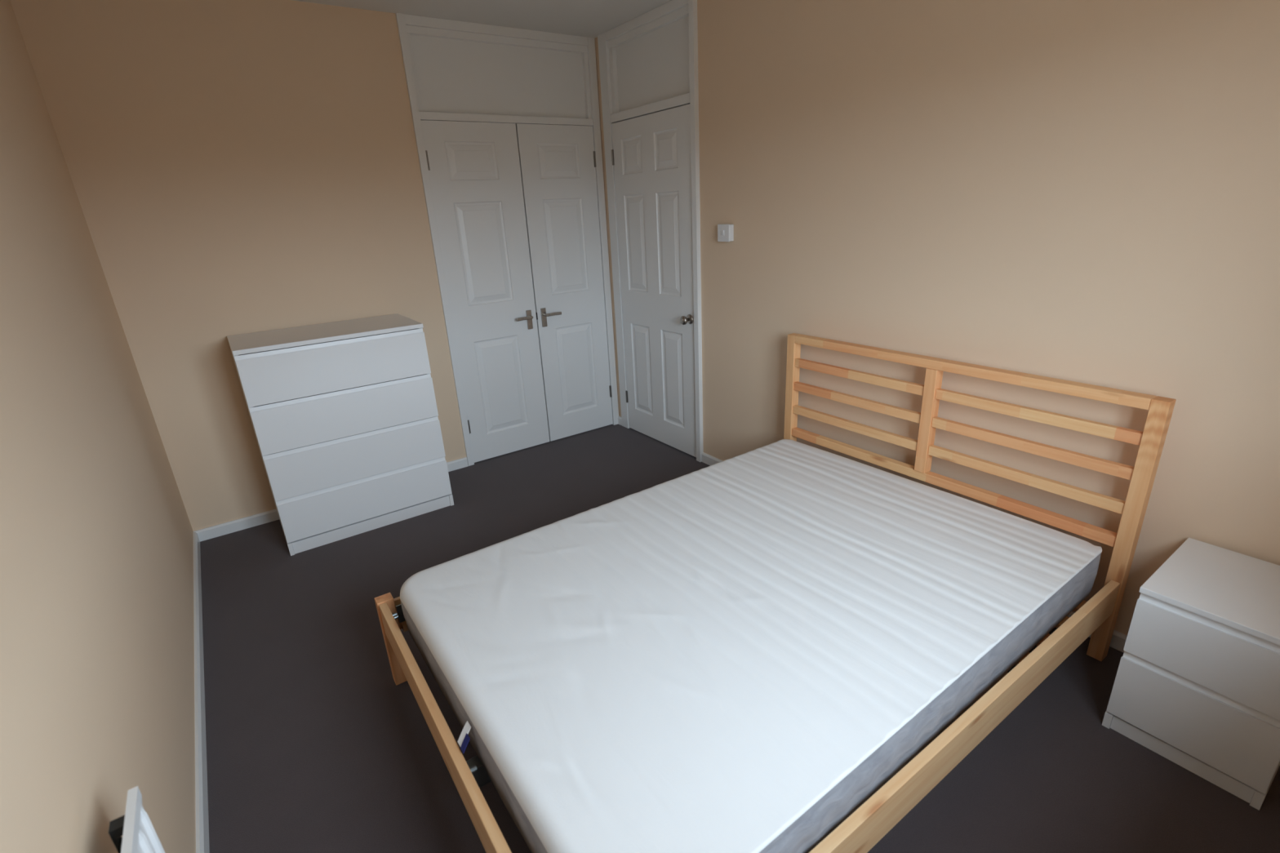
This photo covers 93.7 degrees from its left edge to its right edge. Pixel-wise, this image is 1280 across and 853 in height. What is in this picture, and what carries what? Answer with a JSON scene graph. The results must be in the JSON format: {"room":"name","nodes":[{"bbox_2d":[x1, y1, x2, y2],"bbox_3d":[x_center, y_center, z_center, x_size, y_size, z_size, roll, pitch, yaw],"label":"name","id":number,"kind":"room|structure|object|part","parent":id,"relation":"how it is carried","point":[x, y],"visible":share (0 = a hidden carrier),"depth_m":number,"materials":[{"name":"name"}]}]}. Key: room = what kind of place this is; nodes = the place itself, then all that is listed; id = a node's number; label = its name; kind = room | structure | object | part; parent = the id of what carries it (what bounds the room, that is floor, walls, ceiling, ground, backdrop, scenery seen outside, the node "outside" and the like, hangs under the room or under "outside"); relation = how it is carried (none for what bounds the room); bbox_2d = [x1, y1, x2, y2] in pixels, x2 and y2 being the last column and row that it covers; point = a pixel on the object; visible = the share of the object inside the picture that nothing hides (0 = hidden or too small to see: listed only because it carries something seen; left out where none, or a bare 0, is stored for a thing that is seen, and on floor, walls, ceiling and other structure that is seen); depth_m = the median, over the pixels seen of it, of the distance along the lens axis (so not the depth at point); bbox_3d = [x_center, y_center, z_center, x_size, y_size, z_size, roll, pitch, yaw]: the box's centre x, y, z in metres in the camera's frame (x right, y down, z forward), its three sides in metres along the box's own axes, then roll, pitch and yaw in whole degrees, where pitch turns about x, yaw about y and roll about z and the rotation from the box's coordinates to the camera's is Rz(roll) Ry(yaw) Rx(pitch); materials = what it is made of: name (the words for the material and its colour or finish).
{"room":"bedroom","nodes":[
{"label":"bedroom","id":0,"kind":"room"},
{"bbox_2d":[0,0,195,852],"bbox_3d":[-1.225,-0.052,1.082,0.120,2.446,4.160,-16,24,-32],"label":"wall","id":1,"kind":"structure","parent":0,"point":[97,618],"depth_m":1.38,"materials":[{"name":"paint"}]},
{"bbox_2d":[108,786,164,852],"bbox_3d":[-0.530,1.018,0.674,0.070,0.650,1.000,-16,24,-32],"label":"radiator","id":2,"kind":"object","parent":1,"relation":"attached to","point":[136,829],"visible":1,"depth_m":0.93,"materials":[{"name":"white metal"}]},
{"bbox_2d":[193,532,209,852],"bbox_3d":[-1.160,1.030,1.590,0.014,0.060,3.726,-16,24,-32],"label":"baseboard","id":3,"kind":"structure","parent":1,"relation":"attached to","point":[201,768],"depth_m":1.88,"materials":[{"name":"white paint"}]},
{"bbox_2d":[9,0,466,531],"bbox_3d":[-1.298,-0.882,3.364,2.580,2.446,0.120,-16,24,-32],"label":"wall","id":4,"kind":"structure","parent":0,"point":[234,166],"depth_m":2.82,"materials":[{"name":"paint"}]},
{"bbox_2d":[193,457,468,542],"bbox_3d":[-1.671,0.391,3.414,1.425,0.060,0.014,-16,24,-32],"label":"baseboard","id":5,"kind":"structure","parent":4,"relation":"attached to","point":[255,520],"depth_m":3.15,"materials":[{"name":"white paint"}]},
{"bbox_2d":[420,120,549,462],"bbox_3d":[-0.884,-0.751,3.626,0.547,1.964,0.092,-16,24,-32],"label":"door","id":6,"kind":"structure","parent":4,"relation":"in","point":[474,171],"depth_m":3.59,"materials":[{"name":"white paint"}]},
{"bbox_3d":[-0.723,-0.676,3.742,0.113,0.020,0.046,-16,24,-32],"label":"lever","id":7,"kind":"part","parent":6,"relation":"part of","materials":[{"name":"silver metal"}]},
{"bbox_3d":[-0.699,-0.676,3.795,0.034,0.119,0.008,-16,24,-32],"label":"handle plate","id":8,"kind":"part","parent":6,"relation":"part of","materials":[{"name":"silver metal"}]},
{"bbox_2d":[395,12,618,466],"bbox_3d":[-0.707,-1.044,3.726,1.149,2.446,0.104,-16,24,-32],"label":"trim","id":9,"kind":"structure","parent":4,"relation":"attached to","point":[455,70],"depth_m":3.38,"materials":[{"name":"white paint"}]},
{"bbox_3d":[-0.764,-1.952,3.396,1.018,0.356,0.030,-16,24,-32],"label":"overdoor panel","id":10,"kind":"part","parent":9,"relation":"part of","materials":[{"name":"white paint"}]},
{"bbox_2d":[515,123,613,441],"bbox_3d":[-0.448,-0.878,3.912,0.523,1.964,0.092,-16,24,-32],"label":"door","id":11,"kind":"structure","parent":4,"relation":"in","point":[557,162],"depth_m":3.87,"materials":[{"name":"white paint"}]},
{"bbox_3d":[-0.616,-0.700,3.850,0.034,0.119,0.008,-16,24,-32],"label":"handle plate","id":12,"kind":"part","parent":11,"relation":"part of","materials":[{"name":"silver metal"}]},
{"bbox_3d":[-0.562,-0.723,3.848,0.113,0.020,0.046,-16,24,-32],"label":"lever","id":13,"kind":"part","parent":11,"relation":"part of","materials":[{"name":"silver metal"}]},
{"bbox_2d":[293,0,671,38],"bbox_3d":[-0.159,-1.553,1.325,2.820,0.100,4.260,-16,24,-32],"label":"ceiling","id":14,"kind":"structure","parent":0,"point":[584,18],"depth_m":3.04,"materials":[{"name":"white paint"}]},
{"bbox_2d":[200,424,1279,852],"bbox_3d":[-0.036,0.836,2.197,2.820,0.100,4.260,-16,24,-32],"label":"floor","id":15,"kind":"structure","parent":0,"point":[313,744],"depth_m":1.82,"materials":[{"name":"grey carpet"}]},
{"bbox_2d":[226,313,453,555],"bbox_3d":[-1.505,-0.002,3.094,0.800,1.000,0.466,-16,24,-32],"label":"dresser","id":16,"kind":"object","parent":15,"relation":"on","point":[344,415],"visible":1,"depth_m":2.89,"materials":[{"name":"white wood"}]},
{"bbox_3d":[-1.828,0.097,2.897,0.018,0.980,0.446,-16,24,-32],"label":"panel","id":17,"kind":"part","parent":16,"relation":"part of","materials":[{"name":"white wood"}]},
{"bbox_3d":[-1.529,-0.462,2.926,0.800,0.020,0.466,-16,24,-32],"label":"panel","id":18,"kind":"part","parent":16,"relation":"part of","materials":[{"name":"white wood"}]},
{"bbox_3d":[-1.393,-0.285,2.796,0.797,0.226,0.018,-16,24,-32],"label":"drawer","id":19,"kind":"part","parent":16,"relation":"part of","materials":[{"name":"white wood"}]},
{"bbox_3d":[-1.382,-0.069,2.875,0.797,0.222,0.018,-16,24,-32],"label":"drawer","id":20,"kind":"part","parent":16,"relation":"part of","materials":[{"name":"white wood"}]},
{"bbox_3d":[-1.371,0.146,2.954,0.797,0.222,0.018,-16,24,-32],"label":"drawer","id":21,"kind":"part","parent":16,"relation":"part of","materials":[{"name":"white wood"}]},
{"bbox_3d":[-1.360,0.357,3.031,0.797,0.214,0.018,-16,24,-32],"label":"drawer","id":22,"kind":"part","parent":16,"relation":"part of","materials":[{"name":"white wood"}]},
{"bbox_2d":[373,333,1176,852],"bbox_3d":[0.334,0.396,1.886,1.970,0.902,1.403,-16,24,-32],"label":"frame","id":23,"kind":"object","parent":15,"relation":"on","point":[865,827],"visible":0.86,"depth_m":1.86,"materials":[{"name":"brown wood"}]},
{"bbox_3d":[-0.827,0.714,2.012,0.051,0.332,0.042,-16,24,-32],"label":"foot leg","id":24,"kind":"part","parent":23,"relation":"part of","materials":[{"name":"brown wood"}]},
{"bbox_3d":[-0.049,0.410,2.496,1.872,0.115,0.016,-16,24,-32],"label":"rail","id":25,"kind":"part","parent":23,"relation":"part of","materials":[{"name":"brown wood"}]},
{"bbox_3d":[-0.451,0.791,1.440,0.024,0.112,1.318,-16,24,-32],"label":"foot rail","id":26,"kind":"part","parent":23,"relation":"part of","materials":[{"name":"brown wood"}]},
{"bbox_2d":[400,439,1102,852],"bbox_3d":[0.332,0.514,1.932,1.905,0.184,1.332,-16,24,-32],"label":"mattress","id":27,"kind":"object","parent":23,"relation":"on","point":[737,654],"visible":0.99,"depth_m":1.57,"materials":[{"name":"white fabric"}]},
{"bbox_3d":[0.734,-0.002,2.920,0.046,0.902,0.043,-16,24,-32],"label":"headboard post","id":28,"kind":"part","parent":23,"relation":"part of","materials":[{"name":"brown wood"}]},
{"bbox_3d":[1.114,-0.022,2.317,0.046,0.419,0.044,-16,24,-32],"label":"post","id":29,"kind":"part","parent":23,"relation":"part of","materials":[{"name":"brown wood"}]},
{"bbox_3d":[1.123,0.191,2.398,0.034,0.036,1.315,-16,24,-32],"label":"rail","id":30,"kind":"part","parent":23,"relation":"part of","materials":[{"name":"brown wood"}]},
{"bbox_3d":[0.738,0.761,1.423,1.872,0.115,0.025,-16,24,-32],"label":"rail","id":31,"kind":"part","parent":23,"relation":"part of","materials":[{"name":"brown wood"}]},
{"bbox_3d":[1.101,-0.236,2.242,0.046,0.034,1.315,-16,24,-32],"label":"rail","id":32,"kind":"part","parent":23,"relation":"part of","materials":[{"name":"brown wood"}]},
{"bbox_3d":[1.511,0.345,1.860,0.046,0.902,0.044,-16,24,-32],"label":"headboard post","id":33,"kind":"part","parent":23,"relation":"part of","materials":[{"name":"brown wood"}]},
{"bbox_2d":[1102,537,1279,810],"bbox_3d":[1.593,0.645,1.647,0.392,0.478,0.334,-16,24,-32],"label":"chest","id":34,"kind":"object","parent":15,"relation":"on","point":[1197,683],"visible":1,"depth_m":1.55,"materials":[{"name":"white wood"}]},
{"bbox_3d":[1.445,0.763,1.574,0.018,0.210,0.331,-16,24,-32],"label":"drawer","id":35,"kind":"part","parent":34,"relation":"part of","materials":[{"name":"white wood"}]},
{"bbox_3d":[1.435,0.571,1.504,0.018,0.185,0.331,-16,24,-32],"label":"drawer","id":36,"kind":"part","parent":34,"relation":"part of","materials":[{"name":"white wood"}]},
{"bbox_3d":[1.582,0.428,1.567,0.392,0.017,0.334,-16,24,-32],"label":"panel","id":37,"kind":"part","parent":34,"relation":"part of","materials":[{"name":"white wood"}]},
{"bbox_3d":[1.693,0.691,1.532,0.372,0.461,0.018,-16,24,-32],"label":"panel","id":38,"kind":"part","parent":34,"relation":"part of","materials":[{"name":"white wood"}]},
{"bbox_2d":[594,0,1279,635],"bbox_3d":[0.971,-0.690,2.518,0.120,2.446,4.160,-16,24,-32],"label":"wall","id":39,"kind":"structure","parent":0,"point":[1081,191],"depth_m":2.00,"materials":[{"name":"paint"}]},
{"bbox_2d":[597,0,703,462],"bbox_3d":[0.102,-1.052,3.633,0.116,2.446,0.878,-16,24,-32],"label":"trim","id":40,"kind":"structure","parent":39,"relation":"attached to","point":[648,63],"depth_m":3.33,"materials":[{"name":"white paint"}]},
{"bbox_3d":[0.086,-1.956,3.281,0.030,0.348,0.710,-16,24,-32],"label":"overdoor panel","id":41,"kind":"part","parent":40,"relation":"part of","materials":[{"name":"white paint"}]},
{"bbox_2d":[611,103,696,457],"bbox_3d":[0.081,-0.816,3.670,0.100,1.958,0.762,-16,24,-32],"label":"door","id":42,"kind":"structure","parent":39,"relation":"in","point":[651,153],"depth_m":3.62,"materials":[{"name":"white paint"}]},
{"bbox_3d":[0.261,-0.611,3.442,0.054,0.052,0.052,-16,24,-32],"label":"knob","id":43,"kind":"part","parent":42,"relation":"part of","materials":[{"name":"silver metal"}]},
{"bbox_2d":[717,224,733,241],"bbox_3d":[0.434,-0.986,3.054,0.042,0.085,0.086,-16,24,-32],"label":"light switch","id":44,"kind":"object","parent":39,"relation":"attached to","point":[725,232],"visible":1,"depth_m":3.04,"materials":[{"name":"white plastic"}]},
{"bbox_2d":[617,415,1127,653],"bbox_3d":[0.922,0.422,2.960,0.014,0.060,3.739,-16,24,-32],"label":"baseboard","id":45,"kind":"structure","parent":39,"relation":"attached to","point":[1118,639],"depth_m":2.04,"materials":[{"name":"white paint"}]}
]}

